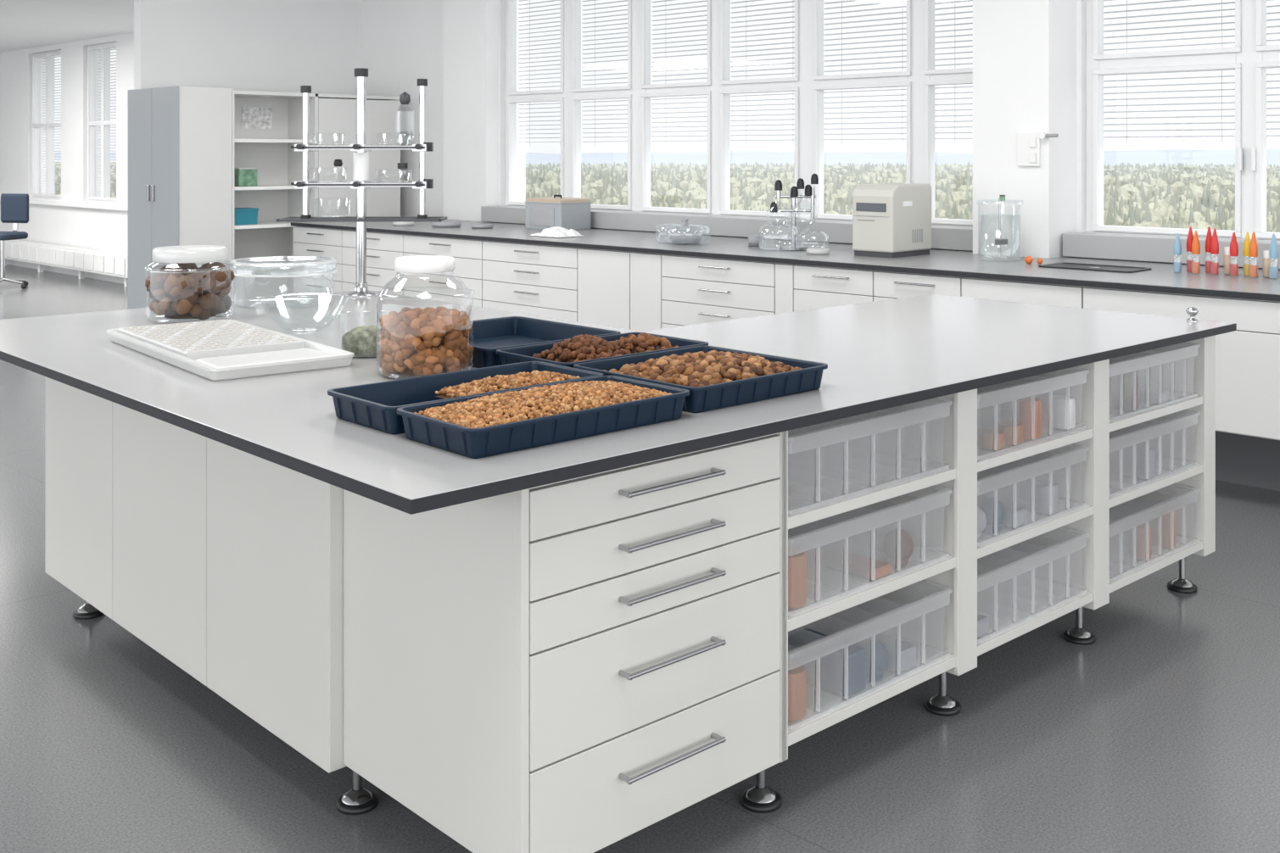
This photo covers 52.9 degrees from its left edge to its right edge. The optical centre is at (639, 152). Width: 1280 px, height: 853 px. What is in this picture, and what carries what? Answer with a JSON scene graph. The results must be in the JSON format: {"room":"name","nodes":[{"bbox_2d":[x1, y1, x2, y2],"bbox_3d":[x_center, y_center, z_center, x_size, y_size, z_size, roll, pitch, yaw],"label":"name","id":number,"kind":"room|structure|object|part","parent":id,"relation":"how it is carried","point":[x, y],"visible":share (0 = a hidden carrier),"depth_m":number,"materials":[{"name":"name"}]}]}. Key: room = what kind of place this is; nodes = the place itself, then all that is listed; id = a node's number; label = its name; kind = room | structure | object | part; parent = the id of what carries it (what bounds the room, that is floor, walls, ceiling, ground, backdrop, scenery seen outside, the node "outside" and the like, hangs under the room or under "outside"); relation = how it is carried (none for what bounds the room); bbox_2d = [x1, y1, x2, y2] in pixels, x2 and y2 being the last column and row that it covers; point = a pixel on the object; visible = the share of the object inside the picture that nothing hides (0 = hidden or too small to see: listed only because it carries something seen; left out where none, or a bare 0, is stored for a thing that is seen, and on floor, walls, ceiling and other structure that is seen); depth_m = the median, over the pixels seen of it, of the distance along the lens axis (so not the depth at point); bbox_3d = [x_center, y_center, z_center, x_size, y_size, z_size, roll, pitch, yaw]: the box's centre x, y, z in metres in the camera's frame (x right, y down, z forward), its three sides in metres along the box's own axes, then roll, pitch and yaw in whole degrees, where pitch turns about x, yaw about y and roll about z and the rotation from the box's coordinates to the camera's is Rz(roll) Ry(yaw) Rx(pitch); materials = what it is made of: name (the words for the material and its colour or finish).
{"room":"laboratory","nodes":[
{"label":"laboratory","id":0,"kind":"room"},
{"bbox_2d":[0,0,134,57],"bbox_3d":[-11.611,-1.725,11.974,10.650,0.550,14.700,0,0,45],"label":"ceiling","id":1,"kind":"structure","parent":0,"point":[24,24],"depth_m":14.14,"materials":[{"name":"white paint"}]},
{"bbox_2d":[0,32,134,253],"bbox_3d":[-7.076,0.075,16.666,10.500,3.050,0.250,0,0,45],"label":"wall","id":2,"kind":"structure","parent":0,"point":[90,228],"depth_m":16.91,"materials":[{"name":"white paint"}]},
{"bbox_2d":[32,50,61,199],"bbox_3d":[-8.050,-0.375,17.573,1.160,2.010,0.090,0,0,45],"label":"frame","id":3,"kind":"object","parent":2,"relation":"attached to","point":[50,125],"visible":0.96,"depth_m":17.57,"materials":[{"name":"white"}]},
{"bbox_2d":[41,55,61,193],"bbox_3d":[-7.981,-0.390,17.642,1.120,1.980,0.025,0,0,45],"label":"blind","id":4,"kind":"object","parent":2,"relation":"attached to","point":[59,56],"visible":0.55,"depth_m":17.69,"materials":[{"name":"grey plastic"}]},
{"bbox_2d":[0,197,127,210],"bbox_3d":[-7.117,0.675,16.482,10.100,0.050,0.070,0,0,45],"label":"trim","id":5,"kind":"structure","parent":2,"relation":"attached to","point":[30,201],"depth_m":16.52,"materials":[{"name":"paint"}]},
{"bbox_2d":[6,259,124,284],"bbox_3d":[-7.100,1.560,16.500,10.100,0.080,0.020,0,0,45],"label":"baseboard","id":6,"kind":"structure","parent":2,"relation":"attached to","point":[64,271],"depth_m":16.90,"materials":[{"name":"white"}]},
{"bbox_2d":[87,42,116,203],"bbox_3d":[-6.766,-0.375,16.304,1.010,2.010,0.090,0,0,45],"label":"frame","id":7,"kind":"object","parent":2,"relation":"attached to","point":[105,122],"visible":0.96,"depth_m":16.30,"materials":[{"name":"white"}]},
{"bbox_2d":[96,49,116,193],"bbox_3d":[-6.698,-0.390,16.373,0.970,1.980,0.025,0,0,45],"label":"blind","id":8,"kind":"object","parent":2,"relation":"attached to","point":[110,49],"visible":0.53,"depth_m":16.41,"materials":[{"name":"grey plastic"}]},
{"bbox_2d":[134,0,361,95],"bbox_3d":[-3.732,-0.200,12.467,0.140,3.600,2.320,0,0,45],"label":"wall partition","id":9,"kind":"structure","parent":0,"point":[276,46],"depth_m":12.35,"materials":[{"name":"white paint"}]},
{"bbox_2d":[0,264,1279,852],"bbox_3d":[-5.442,1.650,5.874,28.000,0.100,14.700,0,0,45],"label":"floor","id":10,"kind":"structure","parent":0,"point":[1160,734],"depth_m":3.47,"materials":[{"name":"grey plastic"}]},
{"bbox_2d":[0,193,28,289],"bbox_3d":[-7.483,1.045,15.154,0.585,1.110,0.612,0,0,15],"label":"swivel chair","id":11,"kind":"object","parent":10,"relation":"on","point":[14,207],"visible":1,"depth_m":15.31,"materials":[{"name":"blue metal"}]},
{"bbox_3d":[-7.507,0.755,15.171,0.440,0.530,0.440,0,0,15],"label":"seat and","id":12,"kind":"part","parent":11,"relation":"part of","materials":[{"name":"blue fabric"}]},
{"bbox_2d":[5,240,127,287],"bbox_3d":[-6.631,1.410,15.836,7.300,0.380,0.165,0,0,45],"label":"radiator","id":13,"kind":"object","parent":10,"relation":"on","point":[114,264],"visible":0.59,"depth_m":16.34,"materials":[{"name":"white metal"}]},
{"bbox_2d":[127,85,231,309],"bbox_3d":[-4.062,0.520,11.316,0.970,2.160,0.520,0,0,45],"label":"storage cabinet","id":14,"kind":"object","parent":10,"relation":"on","point":[179,138],"visible":0.59,"depth_m":11.05,"materials":[{"name":"laminate"}]},
{"bbox_2d":[231,90,400,301],"bbox_3d":[-3.267,0.530,12.127,0.960,2.140,1.748,0,0,45],"label":"open shelf unit","id":15,"kind":"object","parent":10,"relation":"on","point":[332,117],"visible":0.4,"depth_m":11.94,"materials":[{"name":"laminate"}]},
{"bbox_2d":[234,167,257,186],"bbox_3d":[-3.543,0.219,11.492,0.180,0.160,0.180,0,0,45],"label":"box","id":16,"kind":"object","parent":15,"relation":"on","point":[243,176],"visible":0.77,"depth_m":11.42,"materials":[{"name":"green cardboard"}]},
{"bbox_2d":[234,207,258,224],"bbox_3d":[-3.557,0.568,11.478,0.212,0.142,0.252,0,0,45],"label":"food box","id":17,"kind":"object","parent":15,"relation":"on","point":[242,215],"visible":0.67,"depth_m":11.41,"materials":[{"name":"teal plastic"}]},
{"bbox_2d":[241,106,272,128],"bbox_3d":[-3.528,-0.320,11.856,0.004,0.200,0.300,0,0,45],"label":"notice","id":18,"kind":"object","parent":15,"relation":"attached to","point":[252,117],"visible":1,"depth_m":11.85,"materials":[{"name":"paper"}]},
{"bbox_2d":[0,290,1236,852],"bbox_3d":[-0.188,1.084,4.650,3.510,1.032,3.150,0,0,-43],"label":"bench","id":19,"kind":"object","parent":10,"relation":"on","point":[578,645],"depth_m":3.19,"materials":[{"name":"grey laminate"}]},
{"bbox_2d":[145,245,234,320],"bbox_3d":[-1.674,0.485,4.793,0.320,0.264,0.318,0,0,45],"label":"glass storage jar","id":20,"kind":"object","parent":19,"relation":"on","point":[181,290],"visible":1,"depth_m":4.69,"materials":[{"name":"clear glass"}]},
{"bbox_3d":[-1.675,0.377,4.795,0.266,0.048,0.266,0,0,45],"label":"lid","id":21,"kind":"part","parent":20,"relation":"part of","materials":[{"name":"plastic"}]},
{"bbox_2d":[106,319,353,380],"bbox_3d":[-1.290,0.597,3.980,0.428,0.045,0.978,0,0,-38],"label":"tray","id":22,"kind":"object","parent":19,"relation":"on","point":[216,349],"visible":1,"depth_m":3.84,"materials":[{"name":"plastic"}]},
{"bbox_3d":[-1.293,0.587,3.984,0.370,0.025,0.910,0,0,-38],"label":"well plate","id":23,"kind":"part","parent":22,"relation":"part of","materials":[{"name":"plastic"}]},
{"bbox_2d":[229,256,336,307],"bbox_3d":[-1.458,0.527,5.267,0.424,0.177,0.424,0,0,45],"label":"round container","id":24,"kind":"object","parent":19,"relation":"on","point":[272,265],"visible":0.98,"depth_m":5.21,"materials":[{"name":"glass"}]},
{"bbox_2d":[340,325,381,356],"bbox_3d":[-0.839,0.555,3.947,0.168,0.123,0.168,0,0,45],"label":"rock","id":25,"kind":"object","parent":19,"relation":"on","point":[363,340],"visible":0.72,"depth_m":3.88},
{"bbox_2d":[276,67,447,297],"bbox_3d":[-1.201,0.128,5.580,0.700,0.985,0.220,0,0,0],"label":"support stand","id":26,"kind":"object","parent":19,"relation":"on","point":[360,159],"visible":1,"depth_m":5.57,"materials":[{"name":"silver metal"}]},
{"bbox_2d":[377,255,473,375],"bbox_3d":[-0.603,0.455,3.607,0.274,0.325,0.274,0,0,35],"label":"jar","id":27,"kind":"object","parent":19,"relation":"on","point":[417,341],"visible":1,"depth_m":3.52,"materials":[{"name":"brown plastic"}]},
{"bbox_3d":[-0.603,0.312,3.607,0.166,0.038,0.166,0,0,45],"label":"lid","id":28,"kind":"part","parent":27,"relation":"part of","materials":[{"name":"white plastic"}]},
{"bbox_2d":[327,361,603,434],"bbox_3d":[-0.410,0.588,3.114,0.632,0.065,0.297,0,0,-43],"label":"plastic tray","id":29,"kind":"object","parent":19,"relation":"on","point":[374,405],"visible":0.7,"depth_m":3.11,"materials":[{"name":"blue plastic"}]},
{"bbox_2d":[435,370,581,398],"bbox_3d":[-0.304,0.567,3.161,0.372,0.043,0.184,0,0,-43],"label":"seeds","id":30,"kind":"object","parent":29,"relation":"in","point":[497,382],"visible":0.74,"depth_m":3.11,"materials":[{"name":"brown food"}]},
{"bbox_2d":[396,375,689,458],"bbox_3d":[-0.205,0.588,2.892,0.632,0.065,0.302,0,0,-43],"label":"plastic tray","id":31,"kind":"object","parent":19,"relation":"on","point":[516,436],"visible":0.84,"depth_m":2.75,"materials":[{"name":"blue plastic"}]},
{"bbox_2d":[413,380,671,428],"bbox_3d":[-0.205,0.555,2.892,0.574,0.048,0.252,0,0,-43],"label":"seeds","id":32,"kind":"object","parent":31,"relation":"in","point":[496,409],"visible":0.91,"depth_m":2.81,"materials":[{"name":"beige food"}]},
{"bbox_2d":[468,316,620,368],"bbox_3d":[-0.422,0.588,4.001,0.517,0.065,0.547,0,0,-43],"label":"plastic tray","id":33,"kind":"object","parent":19,"relation":"on","point":[488,336],"visible":0.45,"depth_m":4.21,"materials":[{"name":"blue plastic"}]},
{"bbox_3d":[-0.175,1.049,3.056,0.795,0.802,0.690,0,0,-43],"label":"drawer","id":34,"kind":"part","parent":19,"relation":"part of","materials":[{"name":"white laminate"}]},
{"bbox_2d":[495,332,708,367],"bbox_3d":[-0.103,0.588,3.684,0.557,0.065,0.327,0,0,-43],"label":"plastic tray","id":35,"kind":"object","parent":19,"relation":"on","point":[522,354],"visible":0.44,"depth_m":3.67,"materials":[{"name":"blue plastic"}]},
{"bbox_2d":[531,334,630,363],"bbox_3d":[-0.157,0.559,3.651,0.229,0.082,0.224,0,0,-43],"label":"pile","id":36,"kind":"object","parent":35,"relation":"in","point":[579,348],"visible":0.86,"depth_m":3.60,"materials":[{"name":"brown food"}]},
{"bbox_2d":[612,332,678,353],"bbox_3d":[0.015,0.569,3.776,0.193,0.074,0.210,0,0,-43],"label":"pile","id":37,"kind":"object","parent":35,"relation":"in","point":[645,342],"visible":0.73,"depth_m":3.74,"materials":[{"name":"brown food"}]},
{"bbox_2d":[0,290,1236,514],"bbox_3d":[-0.188,0.634,4.650,3.510,0.028,3.150,0,0,-43],"label":"countertop","id":38,"kind":"structure","parent":19,"relation":"on","point":[882,354],"depth_m":3.62,"materials":[{"name":"grey laminate"}]},
{"bbox_2d":[573,346,827,413],"bbox_3d":[0.159,0.588,3.368,0.512,0.065,0.467,0,0,-43],"label":"plastic tray","id":39,"kind":"object","parent":19,"relation":"on","point":[707,398],"visible":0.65,"depth_m":3.25,"materials":[{"name":"blue plastic"}]},
{"bbox_2d":[603,349,802,386],"bbox_3d":[0.177,0.565,3.360,0.446,0.079,0.388,0,0,-43],"label":"pile","id":40,"kind":"object","parent":39,"relation":"in","point":[699,369],"visible":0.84,"depth_m":3.28,"materials":[{"name":"brown food"}]},
{"bbox_2d":[788,528,913,609],"bbox_3d":[0.440,1.027,3.510,0.699,0.196,0.512,0,0,-43],"label":"containers","id":41,"kind":"object","parent":19,"relation":"in","point":[897,544],"visible":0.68,"depth_m":3.42,"materials":[{"name":"plastic"}]},
{"bbox_2d":[788,626,916,721],"bbox_3d":[0.440,1.302,3.510,0.699,0.196,0.512,0,0,-43],"label":"containers","id":42,"kind":"object","parent":19,"relation":"in","point":[842,667],"visible":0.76,"depth_m":3.36,"materials":[{"name":"plastic"}]},
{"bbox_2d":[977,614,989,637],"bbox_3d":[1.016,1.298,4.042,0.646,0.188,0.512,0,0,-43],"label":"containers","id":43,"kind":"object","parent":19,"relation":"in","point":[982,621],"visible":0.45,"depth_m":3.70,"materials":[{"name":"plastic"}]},
{"bbox_2d":[781,335,1215,760],"bbox_3d":[0.832,1.049,4.282,2.391,0.802,1.134,0,0,-43],"label":"open shelving","id":44,"kind":"object","parent":19,"relation":"attached to","point":[919,469],"depth_m":3.82,"materials":[{"name":"white laminate"}]},
{"bbox_2d":[977,480,1058,539],"bbox_3d":[1.016,1.026,4.042,0.646,0.194,0.512,0,0,-43],"label":"containers","id":45,"kind":"object","parent":19,"relation":"in","point":[992,514],"visible":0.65,"depth_m":3.84,"materials":[{"name":"white plastic"}]},
{"bbox_2d":[977,395,1075,449],"bbox_3d":[1.016,0.778,4.042,0.646,0.188,0.512,0,0,-43],"label":"containers","id":46,"kind":"object","parent":19,"relation":"in","point":[1026,423],"visible":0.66,"depth_m":3.90,"materials":[{"name":"plastic"}]},
{"bbox_2d":[1109,441,1154,479],"bbox_3d":[1.590,1.023,4.572,0.681,0.188,0.512,0,0,-43],"label":"containers","id":47,"kind":"object","parent":19,"relation":"in","point":[1125,460],"visible":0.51,"depth_m":4.42,"materials":[{"name":"plastic"}]},
{"bbox_2d":[1109,373,1167,410],"bbox_3d":[1.590,0.778,4.572,0.681,0.188,0.512,0,0,-43],"label":"containers","id":48,"kind":"object","parent":19,"relation":"in","point":[1126,391],"visible":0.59,"depth_m":4.35,"materials":[{"name":"white plastic"}]},
{"bbox_2d":[1128,507,1175,558],"bbox_3d":[1.590,1.298,4.572,0.681,0.188,0.512,0,0,-43],"label":"containers","id":49,"kind":"object","parent":19,"relation":"in","point":[1164,518],"visible":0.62,"depth_m":4.52,"materials":[{"name":"plastic"}]},
{"bbox_3d":[2.031,0.594,4.730,0.044,0.052,0.044,0,0,45],"label":"gas tap knob","id":50,"kind":"part","parent":19,"relation":"part of","materials":[{"name":"silver metal"}]},
{"bbox_2d":[290,219,1279,491],"bbox_3d":[1.393,1.110,8.022,11.300,0.980,1.430,0,0,45],"label":"bench","id":51,"kind":"object","parent":10,"relation":"on","point":[624,279],"depth_m":7.84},
{"bbox_2d":[392,221,413,226],"bbox_3d":[-2.006,0.598,10.914,0.180,0.041,0.180,0,0,45],"label":"petri dish","id":52,"kind":"object","parent":51,"relation":"on","point":[395,223],"visible":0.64,"depth_m":10.84,"materials":[{"name":"plastic"}]},
{"bbox_2d":[431,221,460,227],"bbox_3d":[-1.616,0.598,10.739,0.240,0.041,0.240,0,0,45],"label":"dish","id":53,"kind":"object","parent":51,"relation":"on","point":[435,224],"visible":1,"depth_m":10.64,"materials":[{"name":"grey"}]},
{"bbox_2d":[470,223,492,228],"bbox_3d":[-1.296,0.603,10.564,0.180,0.031,0.180,0,0,45],"label":"dish","id":54,"kind":"object","parent":51,"relation":"on","point":[472,226],"visible":1,"depth_m":10.50,"materials":[{"name":"grey"}]},
{"bbox_2d":[529,226,582,237],"bbox_3d":[-0.619,0.582,9.543,0.367,0.069,0.286,0,0,45],"label":"folded cloth","id":55,"kind":"object","parent":51,"relation":"on","point":[555,231],"visible":1,"depth_m":9.47,"materials":[{"name":"white fabric"}]},
{"bbox_2d":[525,195,591,229],"bbox_3d":[-0.667,0.481,10.447,0.448,0.278,0.349,0,0,45],"label":"box","id":56,"kind":"object","parent":51,"relation":"on","point":[540,213],"visible":0.93,"depth_m":10.31,"materials":[{"name":"grey paint"}]},
{"bbox_3d":[-0.666,0.370,10.447,0.430,0.056,0.330,0,0,45],"label":"lid","id":57,"kind":"part","parent":56,"relation":"part of","materials":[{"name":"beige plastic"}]},
{"bbox_2d":[655,218,704,243],"bbox_3d":[0.297,0.534,8.777,0.420,0.168,0.280,0,0,45],"label":"dishes","id":58,"kind":"object","parent":51,"relation":"on","point":[685,236],"visible":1,"depth_m":8.66,"materials":[{"name":"clear glass"}]},
{"bbox_2d":[748,234,763,246],"bbox_3d":[0.766,0.583,8.525,0.100,0.071,0.100,0,0,45],"label":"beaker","id":59,"kind":"object","parent":51,"relation":"on","point":[753,240],"visible":1,"depth_m":8.48,"materials":[{"name":"grey"}]},
{"bbox_2d":[760,173,827,250],"bbox_3d":[0.977,0.377,8.173,0.445,0.487,0.250,0,0,0],"label":"apparatus","id":60,"kind":"object","parent":51,"relation":"on","point":[809,191],"visible":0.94,"depth_m":8.17,"materials":[{"name":"silver metal"}]},
{"bbox_2d":[806,247,829,254],"bbox_3d":[1.087,0.603,7.855,0.140,0.031,0.140,0,0,45],"label":"petri dish","id":61,"kind":"object","parent":51,"relation":"on","point":[814,250],"visible":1,"depth_m":7.80,"materials":[{"name":"plastic"}]},
{"bbox_2d":[852,183,931,257],"bbox_3d":[1.529,0.405,7.802,0.293,0.430,0.434,0,0,45],"label":"lab instrument","id":62,"kind":"object","parent":51,"relation":"on","point":[890,220],"visible":1,"depth_m":7.67,"materials":[{"name":"grey plastic"}]},
{"bbox_2d":[983,195,1022,257],"bbox_3d":[2.073,0.431,7.415,0.260,0.372,0.260,0,0,45],"label":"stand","id":63,"kind":"object","parent":51,"relation":"on","point":[999,242],"visible":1,"depth_m":7.41,"materials":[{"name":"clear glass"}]},
{"bbox_2d":[1024,256,1042,263],"bbox_3d":[2.192,0.598,7.163,0.096,0.044,0.043,0,0,11],"label":"stopper","id":64,"kind":"object","parent":51,"relation":"on","point":[1028,259],"visible":1,"depth_m":7.15,"materials":[{"name":"orange plastic"}]},
{"bbox_2d":[1038,262,1151,273],"bbox_3d":[2.436,0.616,6.901,0.520,0.009,0.300,0,0,45],"label":"tray","id":65,"kind":"object","parent":51,"relation":"on","point":[1120,269],"visible":1,"depth_m":6.89,"materials":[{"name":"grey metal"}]},
{"bbox_2d":[1173,233,1181,272],"bbox_3d":[2.777,0.517,6.648,0.042,0.202,0.042,0,0,45],"label":"squeeze bottle","id":66,"kind":"object","parent":51,"relation":"on","point":[1177,246],"visible":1,"depth_m":6.63,"materials":[{"name":"blue plastic"}]},
{"bbox_2d":[1185,226,1194,272],"bbox_3d":[2.846,0.500,6.651,0.042,0.236,0.042,0,0,45],"label":"squeeze bottle","id":67,"kind":"object","parent":51,"relation":"on","point":[1190,237],"visible":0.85,"depth_m":6.64,"materials":[{"name":"red plastic"}]},
{"bbox_2d":[1191,230,1200,273],"bbox_3d":[2.844,0.508,6.582,0.042,0.220,0.042,0,0,45],"label":"squeeze bottle","id":68,"kind":"object","parent":51,"relation":"on","point":[1195,245],"visible":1,"depth_m":6.57,"materials":[{"name":"orange plastic"}]},
{"bbox_2d":[1205,226,1212,273],"bbox_3d":[2.913,0.498,6.585,0.042,0.239,0.042,0,0,45],"label":"squeeze bottle","id":69,"kind":"object","parent":51,"relation":"on","point":[1209,237],"visible":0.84,"depth_m":6.57,"materials":[{"name":"red plastic"}]},
{"bbox_2d":[1210,228,1219,274],"bbox_3d":[2.911,0.501,6.516,0.042,0.234,0.042,0,0,45],"label":"squeeze bottle","id":70,"kind":"object","parent":51,"relation":"on","point":[1215,243],"visible":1,"depth_m":6.50,"materials":[{"name":"red plastic"}]},
{"bbox_2d":[1224,246,1232,274],"bbox_3d":[2.979,0.548,6.519,0.042,0.141,0.042,0,0,45],"label":"squeeze bottle","id":71,"kind":"object","parent":51,"relation":"on","point":[1227,259],"visible":0.77,"depth_m":6.50,"materials":[{"name":"beige plastic"}]},
{"bbox_2d":[1229,231,1238,276],"bbox_3d":[2.978,0.507,6.450,0.042,0.221,0.042,0,0,45],"label":"squeeze bottle","id":72,"kind":"object","parent":51,"relation":"on","point":[1233,271],"visible":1,"depth_m":6.44,"materials":[{"name":"red plastic"}]},
{"bbox_2d":[1242,231,1251,275],"bbox_3d":[3.046,0.508,6.452,0.042,0.221,0.042,0,0,45],"label":"squeeze bottle","id":73,"kind":"object","parent":51,"relation":"on","point":[1247,242],"visible":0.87,"depth_m":6.44,"materials":[{"name":"yellow plastic"}]},
{"bbox_2d":[1248,232,1258,277],"bbox_3d":[3.045,0.505,6.384,0.042,0.225,0.042,0,0,45],"label":"squeeze bottle","id":74,"kind":"object","parent":51,"relation":"on","point":[1253,269],"visible":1,"depth_m":6.37,"materials":[{"name":"orange plastic"}]},
{"bbox_2d":[1262,250,1272,277],"bbox_3d":[3.113,0.552,6.386,0.042,0.132,0.042,0,0,45],"label":"squeeze bottle","id":75,"kind":"object","parent":51,"relation":"on","point":[1266,262],"visible":0.89,"depth_m":6.37,"materials":[{"name":"beige plastic"}]},
{"bbox_2d":[1268,233,1278,279],"bbox_3d":[3.111,0.507,6.318,0.042,0.222,0.042,0,0,45],"label":"squeeze bottle","id":76,"kind":"object","parent":51,"relation":"on","point":[1273,249],"visible":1,"depth_m":6.30,"materials":[{"name":"blue plastic"}]},
{"bbox_2d":[361,0,1279,240],"bbox_3d":[3.336,-0.200,7.320,17.550,3.600,0.300,0,0,45],"label":"wall","id":77,"kind":"structure","parent":0,"point":[402,41],"depth_m":12.40,"materials":[{"name":"white paint"}]},
{"bbox_2d":[443,0,498,221],"bbox_3d":[-1.558,-0.200,11.843,0.630,3.600,0.150,0,0,45],"label":"pilaster","id":78,"kind":"object","parent":77,"relation":"attached to","point":[471,27],"depth_m":11.72,"materials":[{"name":"white paint"}]},
{"bbox_2d":[517,0,560,90],"bbox_3d":[-0.900,-0.976,11.554,0.580,0.825,0.025,0,0,45],"label":"blind","id":79,"kind":"object","parent":77,"relation":"attached to","point":[529,3],"depth_m":11.57,"materials":[{"name":"grey plastic"}]},
{"bbox_2d":[517,102,560,145],"bbox_3d":[-0.900,-0.257,11.554,0.580,0.383,0.025,0,0,45],"label":"blind","id":80,"kind":"object","parent":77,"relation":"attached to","point":[529,104],"depth_m":11.55,"materials":[{"name":"grey plastic"}]},
{"bbox_2d":[581,0,627,87],"bbox_3d":[-0.298,-0.938,10.958,0.564,0.749,0.025,0,0,45],"label":"blind","id":81,"kind":"object","parent":77,"relation":"attached to","point":[595,66],"depth_m":10.97,"materials":[{"name":"grey plastic"}]},
{"bbox_2d":[581,100,627,145],"bbox_3d":[-0.294,-0.254,10.955,0.553,0.385,0.025,0,0,45],"label":"blind","id":82,"kind":"object","parent":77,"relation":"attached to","point":[595,102],"depth_m":10.97,"materials":[{"name":"grey plastic"}]},
{"bbox_2d":[650,0,707,81],"bbox_3d":[0.318,-0.910,10.350,0.614,0.653,0.025,0,0,45],"label":"blind","id":83,"kind":"object","parent":77,"relation":"attached to","point":[664,0],"depth_m":10.35,"materials":[{"name":"grey plastic"}]},
{"bbox_2d":[651,96,707,140],"bbox_3d":[0.321,-0.268,10.346,0.605,0.342,0.025,0,0,45],"label":"blind","id":84,"kind":"object","parent":77,"relation":"attached to","point":[701,97],"depth_m":10.34,"materials":[{"name":"grey plastic"}]},
{"bbox_2d":[505,0,972,226],"bbox_3d":[0.552,-0.620,9.980,4.950,2.200,0.090,0,0,45],"label":"frame","id":85,"kind":"object","parent":77,"relation":"attached to","point":[920,78],"visible":0.8,"depth_m":9.90,"materials":[{"name":"white"}]},
{"bbox_2d":[730,0,794,77],"bbox_3d":[0.931,-0.872,9.744,0.619,0.578,0.025,0,0,45],"label":"blind","id":86,"kind":"object","parent":77,"relation":"attached to","point":[751,0],"depth_m":9.75,"materials":[{"name":"grey plastic"}]},
{"bbox_2d":[730,93,794,135],"bbox_3d":[0.931,-0.284,9.744,0.619,0.310,0.025,0,0,45],"label":"blind","id":87,"kind":"object","parent":77,"relation":"attached to","point":[785,93],"depth_m":9.74,"materials":[{"name":"grey plastic"}]},
{"bbox_2d":[823,0,906,74],"bbox_3d":[1.590,-0.826,9.091,0.696,0.529,0.025,0,0,45],"label":"blind","id":88,"kind":"object","parent":77,"relation":"attached to","point":[841,2],"depth_m":9.10,"materials":[{"name":"grey plastic"}]},
{"bbox_2d":[823,89,906,144],"bbox_3d":[1.590,-0.258,9.091,0.696,0.389,0.025,0,0,45],"label":"blind","id":89,"kind":"object","parent":77,"relation":"attached to","point":[841,92],"depth_m":9.10,"materials":[{"name":"grey plastic"}]},
{"bbox_2d":[480,205,1279,269],"bbox_3d":[2.246,0.547,8.031,10.100,0.135,0.220,0,0,45],"label":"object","id":90,"kind":"structure","parent":77,"relation":"attached to","point":[1109,246],"depth_m":8.75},
{"bbox_2d":[972,0,1076,258],"bbox_3d":[2.343,-0.200,7.844,0.500,3.600,0.350,0,0,45],"label":"wall column","id":91,"kind":"structure","parent":77,"relation":"attached to","point":[1025,51],"depth_m":7.70,"materials":[{"name":"white paint"}]},
{"bbox_2d":[1017,132,1040,166],"bbox_3d":[2.302,-0.020,7.618,0.140,0.200,0.030,0,0,45],"label":"wall socket","id":92,"kind":"object","parent":91,"relation":"attached to","point":[1029,143],"depth_m":7.61,"materials":[{"name":"white plastic"}]},
{"bbox_2d":[1038,132,1058,139],"bbox_3d":[2.389,-0.100,7.514,0.109,0.039,0.045,0,0,45],"label":"valve","id":93,"kind":"object","parent":91,"relation":"attached to","point":[1042,135],"depth_m":7.51,"materials":[{"name":"silver metal"}]},
{"bbox_2d":[1103,0,1235,53],"bbox_3d":[3.112,-0.758,7.586,0.769,0.317,0.025,0,0,45],"label":"blind","id":94,"kind":"object","parent":77,"relation":"attached to","point":[1221,2],"depth_m":7.59,"materials":[{"name":"grey plastic"}]},
{"bbox_2d":[1103,69,1235,142],"bbox_3d":[3.112,-0.267,7.586,0.769,0.412,0.025,0,0,45],"label":"blind","id":95,"kind":"object","parent":77,"relation":"attached to","point":[1221,76],"depth_m":7.57,"materials":[{"name":"grey plastic"}]},
{"bbox_2d":[1085,0,1279,240],"bbox_3d":[4.341,-0.620,6.217,4.570,2.200,0.115,0,0,45],"label":"frame","id":96,"kind":"object","parent":77,"relation":"attached to","point":[1250,57],"visible":1,"depth_m":7.20,"materials":[{"name":"white"}]},
{"label":"outside","id":97,"kind":"structure","parent":0,"visible":0},
{"bbox_2d":[54,162,116,166],"bbox_3d":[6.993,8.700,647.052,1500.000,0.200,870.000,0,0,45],"label":"ground","id":98,"kind":"structure","parent":97,"point":[112,163],"depth_m":1043.82,"materials":[{"name":"green plant"}]},
{"bbox_2d":[54,162,1279,232],"bbox_3d":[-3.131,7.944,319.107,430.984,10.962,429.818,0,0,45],"label":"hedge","id":99,"kind":"object","parent":98,"relation":"on","point":[1181,195],"visible":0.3,"depth_m":157.86,"materials":[{"name":"green plant"}]},
{"bbox_2d":[54,148,1279,167],"bbox_3d":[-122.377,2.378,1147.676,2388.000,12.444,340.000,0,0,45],"label":"hills","id":100,"kind":"structure","parent":98,"relation":"on","point":[1143,157],"depth_m":751.84,"materials":[{"name":"green plant"}]}
]}

